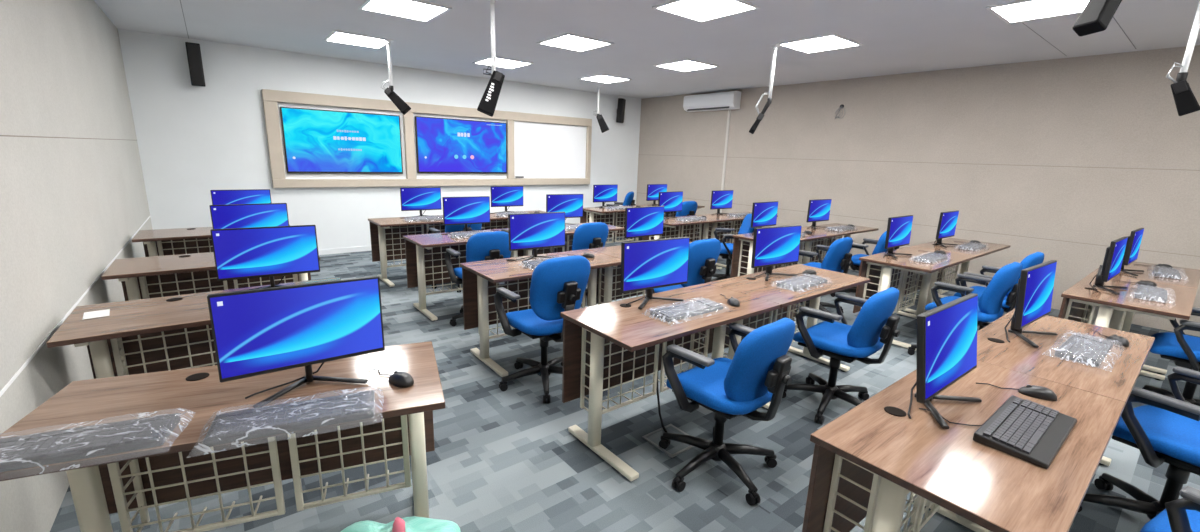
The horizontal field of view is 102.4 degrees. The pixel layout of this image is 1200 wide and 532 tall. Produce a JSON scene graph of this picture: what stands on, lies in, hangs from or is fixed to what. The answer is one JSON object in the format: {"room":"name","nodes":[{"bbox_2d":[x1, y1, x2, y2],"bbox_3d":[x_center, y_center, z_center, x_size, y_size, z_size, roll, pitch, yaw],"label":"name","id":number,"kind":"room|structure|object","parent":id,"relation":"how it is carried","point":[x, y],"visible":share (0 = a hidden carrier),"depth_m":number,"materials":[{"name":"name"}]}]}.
{"room":"computer lab","nodes":[
{"label":"computer lab","id":0,"kind":"room"},
{"bbox_2d":[0,0,152,531],"bbox_3d":[-2.628,-0.369,2.018,0.200,2.825,9.860,-8,16,-37],"label":"wall","id":1,"kind":"structure","parent":0,"point":[68,206],"depth_m":2.62,"materials":[{"name":"paint"}]},
{"bbox_2d":[0,216,150,396],"bbox_3d":[-2.572,0.338,2.244,0.003,0.014,9.860,-8,16,-37],"label":"trim","id":2,"kind":"structure","parent":1,"relation":"attached to","point":[40,346],"depth_m":2.37,"materials":[{"name":"plastic"}]},
{"bbox_2d":[118,29,640,249],"bbox_3d":[-2.250,-1.843,8.528,9.007,2.825,0.200,-8,16,-37],"label":"wall","id":3,"kind":"structure","parent":0,"point":[193,141],"depth_m":6.55,"materials":[{"name":"white paint"}]},
{"bbox_2d":[185,42,205,86],"bbox_3d":[-4.966,-2.469,5.925,0.135,0.495,0.196,-8,16,-37],"label":"wall speaker","id":4,"kind":"object","parent":3,"relation":"attached to","point":[193,50],"visible":1,"depth_m":5.86,"materials":[{"name":"black plastic"}]},
{"bbox_2d":[280,107,402,173],"bbox_3d":[-3.757,-1.823,7.142,1.565,0.893,0.049,-8,16,-37],"label":"wall screen","id":5,"kind":"object","parent":3,"relation":"attached to","point":[315,140],"visible":1,"depth_m":7.08,"materials":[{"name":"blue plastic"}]},
{"bbox_2d":[318,246,370,254],"bbox_3d":[-2.406,-0.460,8.618,8.161,0.080,0.012,-8,16,-37],"label":"baseboard","id":6,"kind":"structure","parent":3,"relation":"attached to","point":[359,248],"depth_m":7.43,"materials":[{"name":"white paint"}]},
{"bbox_2d":[262,89,591,187],"bbox_3d":[-2.361,-2.022,8.207,5.470,1.298,0.085,-8,16,-37],"label":"frame","id":7,"kind":"object","parent":3,"relation":"attached to","point":[273,100],"visible":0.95,"depth_m":7.61,"materials":[{"name":"white paint"}]},
{"bbox_2d":[415,116,506,173],"bbox_3d":[-2.324,-2.036,8.241,1.596,0.893,0.049,-8,16,-37],"label":"wall screen","id":8,"kind":"object","parent":3,"relation":"attached to","point":[443,145],"visible":1,"depth_m":8.17,"materials":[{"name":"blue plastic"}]},
{"bbox_2d":[514,121,586,177],"bbox_3d":[-0.940,-2.215,9.328,1.654,1.024,0.040,-8,16,-37],"label":"whiteboard","id":9,"kind":"object","parent":3,"relation":"attached to","point":[541,150],"visible":0.94,"depth_m":9.29,"materials":[{"name":"white plastic"}]},
{"bbox_2d":[50,236,1199,531],"bbox_3d":[0.794,0.564,5.010,9.007,0.100,10.260,-8,16,-37],"label":"floor","id":10,"kind":"structure","parent":0,"point":[509,460],"depth_m":2.57,"materials":[{"name":"carpet"}]},
{"bbox_2d":[46,277,340,378],"bbox_3d":[-2.035,0.561,2.690,1.205,0.752,0.585,-8,16,-37],"label":"computer desk","id":11,"kind":"object","parent":10,"relation":"on","point":[166,333],"visible":0.23,"depth_m":2.50,"materials":[{"name":"brown wood"}]},
{"bbox_2d":[210,225,319,290],"bbox_3d":[-1.923,-0.041,2.807,0.496,0.376,0.187,-7,16,-34],"label":"monitor","id":12,"kind":"object","parent":11,"relation":"on","point":[254,252],"visible":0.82,"depth_m":2.77,"materials":[{"name":"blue plastic"}]},
{"bbox_2d":[101,252,320,300],"bbox_3d":[-2.841,0.305,3.691,1.205,0.752,0.585,-8,16,-37],"label":"computer desk","id":13,"kind":"object","parent":10,"relation":"on","point":[168,275],"visible":0.23,"depth_m":3.56,"materials":[{"name":"brown wood"}]},
{"bbox_2d":[209,203,288,228],"bbox_3d":[-2.776,-0.308,3.852,0.496,0.374,0.187,-9,17,-39],"label":"monitor","id":14,"kind":"object","parent":13,"relation":"on","point":[266,214],"visible":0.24,"depth_m":3.81,"materials":[{"name":"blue plastic"}]},
{"bbox_2d":[132,225,289,256],"bbox_3d":[-3.763,0.012,4.837,1.205,0.752,0.585,-8,16,-37],"label":"computer desk","id":15,"kind":"object","parent":10,"relation":"on","point":[157,242],"visible":0.14,"depth_m":4.65,"materials":[{"name":"brown wood"}]},
{"bbox_2d":[210,189,271,204],"bbox_3d":[-3.711,-0.606,5.020,0.496,0.374,0.187,-8,16,-36],"label":"monitor","id":16,"kind":"object","parent":15,"relation":"on","point":[250,196],"visible":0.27,"depth_m":4.97,"materials":[{"name":"black plastic"}]},
{"bbox_2d":[0,341,444,531],"bbox_3d":[-1.210,0.800,1.762,1.205,0.752,0.585,-4,14,-23],"label":"computer desk","id":17,"kind":"object","parent":10,"relation":"on","point":[140,480],"visible":0.88,"depth_m":1.79,"materials":[{"name":"brown wood"}]},
{"bbox_2d":[0,409,194,473],"bbox_3d":[-1.459,0.485,1.326,0.497,0.042,0.228,-4,14,-24],"label":"plastic bag","id":18,"kind":"object","parent":17,"relation":"on","point":[45,448],"visible":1,"depth_m":1.32,"materials":[{"name":"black plastic"}]},
{"bbox_2d":[187,386,383,457],"bbox_3d":[-0.946,0.462,1.505,0.497,0.042,0.228,-4,14,-24],"label":"plastic bag","id":19,"kind":"object","parent":17,"relation":"on","point":[243,424],"visible":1,"depth_m":1.48,"materials":[{"name":"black plastic"}]},
{"bbox_2d":[207,276,384,407],"bbox_3d":[-1.026,0.246,1.683,0.496,0.376,0.187,-8,16,-36],"label":"monitor","id":20,"kind":"object","parent":17,"relation":"on","point":[255,332],"visible":0.99,"depth_m":1.64,"materials":[{"name":"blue plastic"}]},
{"bbox_2d":[367,368,413,387],"bbox_3d":[-0.787,0.400,1.812,0.248,0.035,0.064,11,15,33],"label":"mouse","id":21,"kind":"object","parent":17,"relation":"on","point":[399,379],"visible":1,"depth_m":1.75,"materials":[{"name":"black plastic"}]},
{"bbox_2d":[341,516,460,531],"bbox_3d":[-0.709,1.026,1.537,0.578,0.446,0.461,-1,13,-14],"label":"plastic bag","id":22,"kind":"object","parent":10,"relation":"on","point":[407,524],"visible":1,"depth_m":1.59,"materials":[{"name":"green plastic"}]},
{"bbox_2d":[368,215,444,286],"bbox_3d":[-2.186,-0.223,6.100,1.205,0.752,0.585,-8,16,-37],"label":"computer desk","id":23,"kind":"object","parent":10,"relation":"on","point":[386,234],"visible":0.52,"depth_m":5.97,"materials":[{"name":"brown wood"}]},
{"bbox_2d":[400,187,441,216],"bbox_3d":[-2.265,-0.807,6.112,0.496,0.374,0.187,-7,16,-36],"label":"monitor","id":24,"kind":"object","parent":23,"relation":"on","point":[412,198],"visible":0.95,"depth_m":6.08,"materials":[{"name":"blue plastic"}]},
{"bbox_2d":[428,224,483,291],"bbox_3d":[-1.691,-0.198,5.732,0.628,0.900,0.662,-8,16,-37],"label":"office chair","id":25,"kind":"object","parent":10,"relation":"on","point":[448,228],"visible":0.17,"depth_m":5.47,"materials":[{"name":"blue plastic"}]},
{"bbox_2d":[403,228,517,320],"bbox_3d":[-1.319,0.052,5.021,1.205,0.752,0.585,-8,16,-37],"label":"computer desk","id":26,"kind":"object","parent":10,"relation":"on","point":[425,253],"visible":0.42,"depth_m":4.89,"materials":[{"name":"brown wood"}]},
{"bbox_2d":[442,196,489,232],"bbox_3d":[-1.400,-0.541,5.072,0.496,0.375,0.187,-7,15,-33],"label":"monitor","id":27,"kind":"object","parent":26,"relation":"on","point":[476,209],"visible":0.93,"depth_m":5.04,"materials":[{"name":"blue plastic"}]},
{"bbox_2d":[445,231,510,325],"bbox_3d":[-1.113,0.090,4.553,0.628,0.900,0.656,-7,16,-35],"label":"office chair","id":28,"kind":"object","parent":10,"relation":"on","point":[482,246],"visible":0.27,"depth_m":4.28,"materials":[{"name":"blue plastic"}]},
{"bbox_2d":[482,210,544,229],"bbox_3d":[-1.232,-0.358,6.833,1.205,0.752,0.585,-8,16,-37],"label":"computer desk","id":29,"kind":"object","parent":10,"relation":"on","point":[496,222],"visible":0.12,"depth_m":6.84,"materials":[{"name":"brown wood"}]},
{"bbox_2d":[490,186,522,212],"bbox_3d":[-1.323,-0.948,6.867,0.496,0.374,0.187,-7,16,-35],"label":"monitor","id":30,"kind":"object","parent":29,"relation":"on","point":[501,196],"visible":0.96,"depth_m":6.83,"materials":[{"name":"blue plastic"}]},
{"bbox_2d":[460,249,620,376],"bbox_3d":[-0.435,0.333,3.923,1.205,0.752,0.585,-8,16,-37],"label":"computer desk","id":31,"kind":"object","parent":10,"relation":"on","point":[480,279],"visible":0.52,"depth_m":3.79,"materials":[{"name":"brown wood"}]},
{"bbox_2d":[508,212,564,262],"bbox_3d":[-0.506,-0.241,3.893,0.496,0.376,0.187,-7,15,-33],"label":"monitor","id":32,"kind":"object","parent":31,"relation":"on","point":[534,231],"visible":0.98,"depth_m":3.86,"materials":[{"name":"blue plastic"}]},
{"bbox_2d":[494,255,590,402],"bbox_3d":[-0.383,0.365,3.326,0.626,0.960,0.676,-8,16,-37],"label":"office chair","id":33,"kind":"object","parent":10,"relation":"on","point":[558,285],"visible":0.81,"depth_m":3.11,"materials":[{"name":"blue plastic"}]},
{"bbox_2d":[518,222,624,256],"bbox_3d":[-0.364,-0.083,5.755,1.205,0.752,0.585,-8,16,-37],"label":"computer desk","id":34,"kind":"object","parent":10,"relation":"on","point":[569,234],"visible":0.06,"depth_m":5.82,"materials":[{"name":"brown wood"}]},
{"bbox_2d":[546,194,582,224],"bbox_3d":[-0.428,-0.680,5.829,0.496,0.374,0.187,-6,15,-32],"label":"monitor","id":35,"kind":"object","parent":34,"relation":"on","point":[571,204],"visible":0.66,"depth_m":5.81,"materials":[{"name":"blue plastic"}]},
{"bbox_2d":[549,222,608,303],"bbox_3d":[-0.207,-0.054,5.296,0.628,0.910,0.658,-8,16,-37],"label":"office chair","id":36,"kind":"object","parent":10,"relation":"on","point":[587,235],"visible":0.27,"depth_m":4.99,"materials":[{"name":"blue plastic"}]},
{"bbox_2d":[580,205,641,242],"bbox_3d":[0.304,-0.593,8.086,1.205,0.752,0.585,-8,16,-37],"label":"computer desk","id":37,"kind":"object","parent":10,"relation":"on","point":[590,214],"visible":0.38,"depth_m":8.15,"materials":[{"name":"brown wood"}]},
{"bbox_2d":[593,184,617,207],"bbox_3d":[0.083,-1.165,8.027,0.496,0.374,0.187,-8,16,-36],"label":"monitor","id":38,"kind":"object","parent":37,"relation":"on","point":[601,193],"visible":0.98,"depth_m":8.00,"materials":[{"name":"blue plastic"}]},
{"bbox_2d":[587,242,690,304],"bbox_3d":[0.520,0.198,4.656,1.205,0.752,0.585,-8,16,-37],"label":"computer desk","id":39,"kind":"object","parent":10,"relation":"on","point":[608,278],"visible":0.14,"depth_m":4.54,"materials":[{"name":"brown wood"}]},
{"bbox_2d":[624,206,663,240],"bbox_3d":[0.424,-0.385,4.659,0.496,0.375,0.187,-8,16,-38],"label":"monitor","id":40,"kind":"object","parent":39,"relation":"on","point":[640,222],"visible":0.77,"depth_m":4.62,"materials":[{"name":"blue plastic"}]},
{"bbox_2d":[642,424,694,457],"bbox_3d":[0.412,1.004,2.787,0.240,0.006,0.240,-8,16,-37],"label":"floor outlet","id":41,"kind":"object","parent":10,"relation":"on","point":[675,448],"visible":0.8,"depth_m":2.76,"materials":[{"name":"grey metal"}]},
{"bbox_2d":[560,283,780,480],"bbox_3d":[0.426,0.606,2.854,1.205,0.752,0.585,-8,16,-37],"label":"computer desk","id":42,"kind":"object","parent":10,"relation":"on","point":[606,346],"visible":0.8,"depth_m":2.72,"materials":[{"name":"brown wood"}]},
{"bbox_2d":[620,237,689,308],"bbox_3d":[0.322,0.029,2.833,0.496,0.376,0.187,-7,15,-33],"label":"monitor","id":43,"kind":"object","parent":42,"relation":"on","point":[647,265],"visible":0.98,"depth_m":2.80,"materials":[{"name":"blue plastic"}]},
{"bbox_2d":[642,298,722,325],"bbox_3d":[0.493,0.238,2.697,0.497,0.042,0.228,-8,16,-36],"label":"keyboard","id":44,"kind":"object","parent":42,"relation":"on","point":[671,313],"visible":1,"depth_m":2.65,"materials":[{"name":"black plastic"}]},
{"bbox_2d":[636,204,704,216],"bbox_3d":[1.264,-0.729,8.823,1.205,0.752,0.585,-8,16,-37],"label":"computer desk","id":45,"kind":"object","parent":10,"relation":"on","point":[673,214],"visible":0.07,"depth_m":8.86,"materials":[{"name":"brown wood"}]},
{"bbox_2d":[646,184,666,205],"bbox_3d":[1.014,-1.283,8.681,0.496,0.374,0.187,-8,16,-38],"label":"monitor","id":46,"kind":"object","parent":45,"relation":"on","point":[653,190],"visible":0.87,"depth_m":8.62,"materials":[{"name":"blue plastic"}]},
{"bbox_2d":[642,215,729,269],"bbox_3d":[1.227,-0.300,6.940,1.205,0.752,0.585,-8,16,-37],"label":"computer desk","id":47,"kind":"object","parent":10,"relation":"on","point":[672,227],"visible":0.26,"depth_m":7.04,"materials":[{"name":"brown wood"}]},
{"bbox_2d":[658,191,682,218],"bbox_3d":[0.994,-0.866,6.852,0.496,0.375,0.187,-9,17,-40],"label":"monitor","id":48,"kind":"object","parent":47,"relation":"on","point":[671,201],"visible":0.89,"depth_m":6.83,"materials":[{"name":"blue plastic"}]},
{"bbox_2d":[653,238,720,351],"bbox_3d":[0.715,0.208,4.175,0.626,0.960,0.644,-8,16,-37],"label":"office chair","id":49,"kind":"object","parent":10,"relation":"on","point":[703,254],"visible":0.39,"depth_m":3.89,"materials":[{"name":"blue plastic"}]},
{"bbox_2d":[659,318,794,504],"bbox_3d":[0.630,0.641,2.455,0.628,0.875,0.655,-9,17,-41],"label":"office chair","id":50,"kind":"object","parent":10,"relation":"on","point":[757,374],"visible":1,"depth_m":2.28,"materials":[{"name":"blue fabric"}]},
{"bbox_2d":[711,214,757,281],"bbox_3d":[1.706,-0.208,6.209,0.628,0.930,0.634,3,13,3],"label":"office chair","id":51,"kind":"object","parent":10,"relation":"on","point":[726,251],"visible":0.41,"depth_m":6.18,"materials":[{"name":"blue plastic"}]},
{"bbox_2d":[701,212,777,267],"bbox_3d":[2.186,-0.436,7.677,1.205,0.752,0.585,-8,16,-37],"label":"computer desk","id":52,"kind":"object","parent":10,"relation":"on","point":[735,222],"visible":0.21,"depth_m":7.64,"materials":[{"name":"brown wood"}]},
{"bbox_2d":[710,190,732,214],"bbox_3d":[1.896,-0.994,7.546,0.496,0.374,0.187,-8,16,-36],"label":"monitor","id":53,"kind":"object","parent":52,"relation":"on","point":[720,199],"visible":1,"depth_m":7.52,"materials":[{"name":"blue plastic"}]},
{"bbox_2d":[730,230,833,277],"bbox_3d":[2.167,-0.001,5.771,1.205,0.752,0.585,-8,16,-37],"label":"computer desk","id":54,"kind":"object","parent":10,"relation":"on","point":[743,243],"visible":0.19,"depth_m":5.65,"materials":[{"name":"brown wood"}]},
{"bbox_2d":[751,201,777,233],"bbox_3d":[1.924,-0.565,5.670,0.496,0.375,0.187,-8,16,-38],"label":"monitor","id":55,"kind":"object","parent":54,"relation":"on","point":[764,214],"visible":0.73,"depth_m":5.63,"materials":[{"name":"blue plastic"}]},
{"bbox_2d":[703,264,870,409],"bbox_3d":[1.380,0.471,3.587,1.205,0.752,0.585,-8,16,-37],"label":"computer desk","id":56,"kind":"object","parent":10,"relation":"on","point":[757,287],"visible":0.4,"depth_m":3.51,"materials":[{"name":"brown wood"}]},
{"bbox_2d":[751,225,801,280],"bbox_3d":[1.297,-0.106,3.567,0.496,0.376,0.187,-6,15,-31],"label":"monitor","id":57,"kind":"object","parent":56,"relation":"on","point":[778,245],"visible":1,"depth_m":3.53,"materials":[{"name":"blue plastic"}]},
{"bbox_2d":[773,274,830,291],"bbox_3d":[1.432,0.109,3.400,0.497,0.042,0.228,-8,16,-38],"label":"keyboard","id":58,"kind":"object","parent":56,"relation":"on","point":[802,282],"visible":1,"depth_m":3.34,"materials":[{"name":"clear plastic"}]},
{"bbox_2d":[792,237,852,314],"bbox_3d":[2.314,0.091,5.147,0.624,0.860,0.660,-9,17,-40],"label":"office chair","id":59,"kind":"object","parent":10,"relation":"on","point":[837,258],"visible":0.52,"depth_m":4.89,"materials":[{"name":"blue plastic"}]},
{"bbox_2d":[789,223,878,265],"bbox_3d":[3.126,-0.137,6.508,1.205,0.752,0.585,-8,16,-37],"label":"computer desk","id":60,"kind":"object","parent":10,"relation":"on","point":[810,246],"visible":0.23,"depth_m":6.43,"materials":[{"name":"brown wood"}]},
{"bbox_2d":[806,199,831,228],"bbox_3d":[2.869,-0.687,6.347,0.496,0.374,0.187,-7,16,-35],"label":"monitor","id":61,"kind":"object","parent":60,"relation":"on","point":[818,210],"visible":1,"depth_m":6.31,"materials":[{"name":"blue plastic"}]},
{"bbox_2d":[782,287,899,423],"bbox_3d":[1.571,0.523,3.146,0.627,0.860,0.626,-9,17,-41],"label":"office chair","id":62,"kind":"object","parent":10,"relation":"on","point":[868,334],"visible":0.96,"depth_m":3.00,"materials":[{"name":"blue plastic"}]},
{"bbox_2d":[830,231,898,296],"bbox_3d":[3.164,-0.025,5.712,0.627,0.890,0.631,-9,17,-40],"label":"office chair","id":63,"kind":"object","parent":10,"relation":"on","point":[880,244],"visible":0.23,"depth_m":5.59,"materials":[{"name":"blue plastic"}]},
{"bbox_2d":[853,246,976,350],"bbox_3d":[3.041,0.276,4.686,1.205,0.752,0.585,-8,16,-37],"label":"computer desk","id":64,"kind":"object","parent":10,"relation":"on","point":[885,272],"visible":0.7,"depth_m":4.61,"materials":[{"name":"brown wood"}]},
{"bbox_2d":[883,215,912,258],"bbox_3d":[2.816,-0.283,4.566,0.496,0.376,0.187,-8,16,-37],"label":"monitor","id":65,"kind":"object","parent":64,"relation":"on","point":[898,234],"visible":1,"depth_m":4.52,"materials":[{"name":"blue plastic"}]},
{"bbox_2d":[903,238,1010,313],"bbox_3d":[3.999,0.140,5.423,1.205,0.752,0.585,-8,16,-37],"label":"computer desk","id":66,"kind":"object","parent":10,"relation":"on","point":[939,275],"visible":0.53,"depth_m":5.34,"materials":[{"name":"brown wood"}]},
{"bbox_2d":[934,210,958,247],"bbox_3d":[3.770,-0.409,5.260,0.496,0.374,0.187,-8,16,-37],"label":"monitor","id":67,"kind":"object","parent":66,"relation":"on","point":[947,223],"visible":1,"depth_m":5.22,"materials":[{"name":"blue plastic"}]},
{"bbox_2d":[802,360,1125,531],"bbox_3d":[1.310,0.887,1.755,1.205,0.752,0.585,-8,16,-37],"label":"computer desk","id":68,"kind":"object","parent":10,"relation":"on","point":[866,462],"visible":0.93,"depth_m":1.52,"materials":[{"name":"brown wood"}]},
{"bbox_2d":[907,293,981,428],"bbox_3d":[1.216,0.316,1.700,0.496,0.378,0.187,-8,16,-36],"label":"monitor","id":69,"kind":"object","parent":68,"relation":"on","point":[946,333],"visible":1,"depth_m":1.64,"materials":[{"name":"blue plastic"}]},
{"bbox_2d":[919,395,1076,468],"bbox_3d":[1.348,0.510,1.651,0.440,0.033,0.359,-8,16,-37],"label":"keyboard","id":70,"kind":"object","parent":68,"relation":"on","point":[1026,430],"visible":0.99,"depth_m":1.54,"materials":[{"name":"black plastic"}]},
{"bbox_2d":[976,383,1056,400],"bbox_3d":[1.613,0.467,1.873,0.248,0.035,0.064,10,15,31],"label":"mouse","id":71,"kind":"object","parent":68,"relation":"on","point":[1039,392],"visible":1,"depth_m":1.82,"materials":[{"name":"black plastic"}]},
{"bbox_2d":[908,262,1021,354],"bbox_3d":[2.962,0.374,3.912,0.628,0.900,0.656,-8,16,-37],"label":"office chair","id":72,"kind":"object","parent":10,"relation":"on","point":[1004,279],"visible":0.56,"depth_m":3.67,"materials":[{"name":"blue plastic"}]},
{"bbox_2d":[954,252,1043,329],"bbox_3d":[3.496,0.292,4.306,0.628,0.920,0.660,-8,16,-37],"label":"office chair","id":73,"kind":"object","parent":10,"relation":"on","point":[1036,258],"visible":0.2,"depth_m":4.10,"materials":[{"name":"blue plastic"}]},
{"bbox_2d":[977,309,1154,465],"bbox_3d":[2.264,0.752,2.488,1.205,0.752,0.585,-8,16,-37],"label":"computer desk","id":74,"kind":"object","parent":10,"relation":"on","point":[993,347],"visible":0.27,"depth_m":2.25,"materials":[{"name":"brown wood"}]},
{"bbox_2d":[1004,260,1056,347],"bbox_3d":[2.198,0.178,2.450,0.496,0.377,0.187,-7,16,-34],"label":"monitor","id":75,"kind":"object","parent":74,"relation":"on","point":[1035,283],"visible":1,"depth_m":2.39,"materials":[{"name":"black plastic"}]},
{"bbox_2d":[1050,332,1120,371],"bbox_3d":[2.328,0.388,2.310,0.497,0.042,0.228,-8,16,-37],"label":"keyboard","id":76,"kind":"object","parent":74,"relation":"on","point":[1086,349],"visible":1,"depth_m":2.26,"materials":[{"name":"black plastic"}]},
{"bbox_2d":[1058,273,1196,379],"bbox_3d":[3.895,0.547,3.624,1.205,0.752,0.585,-8,16,-37],"label":"computer desk","id":77,"kind":"object","parent":10,"relation":"on","point":[1108,310],"visible":0.5,"depth_m":3.40,"materials":[{"name":"brown wood"}]},
{"bbox_2d":[1089,236,1127,294],"bbox_3d":[3.737,-0.013,3.521,0.496,0.376,0.187,-7,16,-36],"label":"monitor","id":78,"kind":"object","parent":77,"relation":"on","point":[1114,254],"visible":1,"depth_m":3.45,"materials":[{"name":"black plastic"}]},
{"bbox_2d":[1134,285,1175,303],"bbox_3d":[3.918,0.188,3.422,0.497,0.042,0.228,-9,17,-40],"label":"keyboard","id":79,"kind":"object","parent":77,"relation":"on","point":[1149,293],"visible":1,"depth_m":3.35,"materials":[{"name":"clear plastic"}]},
{"bbox_2d":[1078,366,1199,519],"bbox_3d":[2.574,0.777,2.068,0.634,0.910,0.624,-5,14,-26],"label":"office chair","id":80,"kind":"object","parent":10,"relation":"on","point":[1166,429],"visible":0.77,"depth_m":2.11,"materials":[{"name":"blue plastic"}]},
{"bbox_2d":[1084,261,1199,373],"bbox_3d":[4.854,0.411,4.361,1.205,0.752,0.585,-8,16,-37],"label":"computer desk","id":81,"kind":"object","parent":10,"relation":"on","point":[1191,277],"visible":0.15,"depth_m":4.12,"materials":[{"name":"brown wood"}]},
{"bbox_2d":[1120,228,1143,275],"bbox_3d":[4.577,-0.130,4.156,0.496,0.376,0.187,-7,16,-36],"label":"monitor","id":82,"kind":"object","parent":81,"relation":"on","point":[1133,243],"visible":0.68,"depth_m":4.07,"materials":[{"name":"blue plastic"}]},
{"bbox_2d":[1148,266,1183,278],"bbox_3d":[4.904,0.051,4.167,0.497,0.042,0.228,-10,17,-41],"label":"keyboard","id":83,"kind":"object","parent":81,"relation":"on","point":[1158,271],"visible":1,"depth_m":4.09,"materials":[{"name":"black plastic"}]},
{"bbox_2d":[1140,486,1199,531],"bbox_3d":[1.996,0.903,1.433,0.626,0.910,0.668,-5,14,-26],"label":"office chair","id":84,"kind":"object","parent":10,"relation":"on","point":[1181,514],"visible":1,"depth_m":1.41,"materials":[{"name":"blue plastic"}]},
{"bbox_2d":[1142,307,1199,405],"bbox_3d":[3.938,0.578,3.142,0.628,0.910,0.664,-10,18,-43],"label":"office chair","id":85,"kind":"object","parent":10,"relation":"on","point":[1179,347],"visible":0.54,"depth_m":3.16,"materials":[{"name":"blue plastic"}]},
{"bbox_2d":[94,0,1199,98],"bbox_3d":[0.890,-2.286,4.359,9.007,0.100,10.260,-8,16,-37],"label":"ceiling","id":86,"kind":"structure","parent":0,"point":[896,36],"depth_m":4.97,"materials":[{"name":"paint"}]},
{"bbox_2d":[324,30,393,48],"bbox_3d":[-2.840,-2.654,5.675,0.630,0.014,0.630,-8,16,-37],"label":"recessed light","id":87,"kind":"object","parent":86,"relation":"in","point":[335,36],"visible":1,"depth_m":5.64,"materials":[{"name":"white plastic"}]},
{"bbox_2d":[381,40,410,114],"bbox_3d":[-2.435,-2.230,5.723,0.362,0.835,0.120,5,13,12],"label":"speaker","id":88,"kind":"object","parent":86,"relation":"hanging from","point":[400,104],"visible":0.98,"depth_m":5.74},
{"bbox_2d":[358,0,451,22],"bbox_3d":[-1.751,-2.308,4.322,0.630,0.014,0.630,-8,16,-37],"label":"recessed light","id":89,"kind":"object","parent":86,"relation":"in","point":[418,10],"visible":1,"depth_m":4.33,"materials":[{"name":"white plastic"}]},
{"bbox_2d":[477,0,504,116],"bbox_3d":[-0.918,-1.740,4.037,0.232,0.939,0.133,-2,13,-18],"label":"speaker","id":90,"kind":"object","parent":86,"relation":"hanging from","point":[487,105],"visible":1,"depth_m":4.05},
{"bbox_2d":[473,57,533,68],"bbox_3d":[-1.370,-2.862,6.804,0.630,0.014,0.630,-8,16,-37],"label":"recessed light","id":91,"kind":"object","parent":86,"relation":"in","point":[500,62],"visible":0.77,"depth_m":6.79,"materials":[{"name":"white plastic"}]},
{"bbox_2d":[478,58,527,67],"bbox_3d":[-1.370,-2.864,6.803,0.570,0.007,0.570,-8,16,-37],"label":"diffuser","id":92,"kind":"object","parent":91,"relation":"attached to","point":[500,62],"depth_m":6.79,"materials":[{"name":"white plastic"}]},
{"bbox_2d":[537,33,613,51],"bbox_3d":[-0.282,-2.517,5.451,0.630,0.014,0.630,-8,16,-37],"label":"recessed light","id":93,"kind":"object","parent":86,"relation":"in","point":[568,41],"visible":1,"depth_m":5.42,"materials":[{"name":"white plastic"}]},
{"bbox_2d":[578,74,631,83],"bbox_3d":[0.084,-3.068,7.921,0.630,0.014,0.630,-8,16,-37],"label":"recessed light","id":94,"kind":"object","parent":86,"relation":"in","point":[602,78],"visible":1,"depth_m":7.89,"materials":[{"name":"white plastic"}]},
{"bbox_2d":[585,76,626,82],"bbox_3d":[0.084,-3.070,7.921,0.570,0.007,0.570,-8,16,-37],"label":"diffuser","id":95,"kind":"object","parent":94,"relation":"attached to","point":[603,79],"depth_m":7.91,"materials":[{"name":"white plastic"}]},
{"bbox_2d":[653,59,718,71],"bbox_3d":[1.172,-2.723,6.569,0.630,0.014,0.630,-8,16,-37],"label":"recessed light","id":96,"kind":"object","parent":86,"relation":"in","point":[686,65],"visible":1,"depth_m":6.54,"materials":[{"name":"white plastic"}]},
{"bbox_2d":[660,61,713,70],"bbox_3d":[1.172,-2.724,6.568,0.570,0.007,0.570,-8,16,-37],"label":"diffuser","id":97,"kind":"object","parent":96,"relation":"attached to","point":[676,65],"depth_m":6.55,"materials":[{"name":"white plastic"}]},
{"bbox_2d":[652,0,760,22],"bbox_3d":[0.877,-2.149,4.011,0.630,0.014,0.630,-8,16,-37],"label":"recessed light","id":98,"kind":"object","parent":86,"relation":"in","point":[701,11],"visible":1,"depth_m":4.03,"materials":[{"name":"white plastic"}]},
{"bbox_2d":[749,45,779,133],"bbox_3d":[1.815,-1.948,5.353,0.280,0.940,0.125,-3,14,-21],"label":"speaker","id":99,"kind":"object","parent":86,"relation":"hanging from","point":[759,118],"visible":1,"depth_m":5.37},
{"bbox_2d":[776,33,862,53],"bbox_3d":[2.331,-2.355,5.128,0.630,0.014,0.630,-8,16,-37],"label":"recessed light","id":100,"kind":"object","parent":86,"relation":"in","point":[833,41],"visible":1,"depth_m":5.10,"materials":[{"name":"white plastic"}]},
{"bbox_2d":[782,36,856,52],"bbox_3d":[2.331,-2.356,5.128,0.570,0.007,0.570,-8,16,-37],"label":"diffuser","id":101,"kind":"object","parent":100,"relation":"attached to","point":[825,43],"depth_m":5.11,"materials":[{"name":"white plastic"}]},
{"bbox_2d":[986,0,1088,23],"bbox_3d":[3.459,-1.997,3.726,0.630,0.014,0.630,-8,16,-37],"label":"recessed light","id":102,"kind":"object","parent":86,"relation":"in","point":[1023,10],"visible":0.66,"depth_m":3.77,"materials":[{"name":"white plastic"}]},
{"bbox_2d":[1073,0,1121,35],"bbox_3d":[2.216,-1.343,2.086,0.228,0.640,0.135,-8,16,-37],"label":"speaker","id":103,"kind":"object","parent":86,"relation":"hanging from","point":[1096,16],"visible":1,"depth_m":2.11},
{"bbox_2d":[1166,1,1199,115],"bbox_3d":[4.172,-1.483,3.397,0.243,0.822,0.113,9,14,27],"label":"speaker","id":104,"kind":"object","parent":86,"relation":"hanging from","point":[1185,100],"visible":1,"depth_m":3.41},
{"bbox_2d":[636,45,1199,336],"bbox_3d":[4.136,-1.328,7.216,0.646,2.825,9.860,-8,16,-37],"label":"wall","id":105,"kind":"structure","parent":0,"point":[1115,111],"depth_m":6.08,"materials":[{"name":"paint"}]},
{"bbox_2d":[683,91,740,111],"bbox_3d":[2.060,-3.053,8.979,0.208,0.295,1.180,-8,16,-37],"label":"air conditioner","id":106,"kind":"object","parent":105,"relation":"attached to","point":[730,100],"visible":1,"depth_m":8.83,"materials":[{"name":"white plastic"}]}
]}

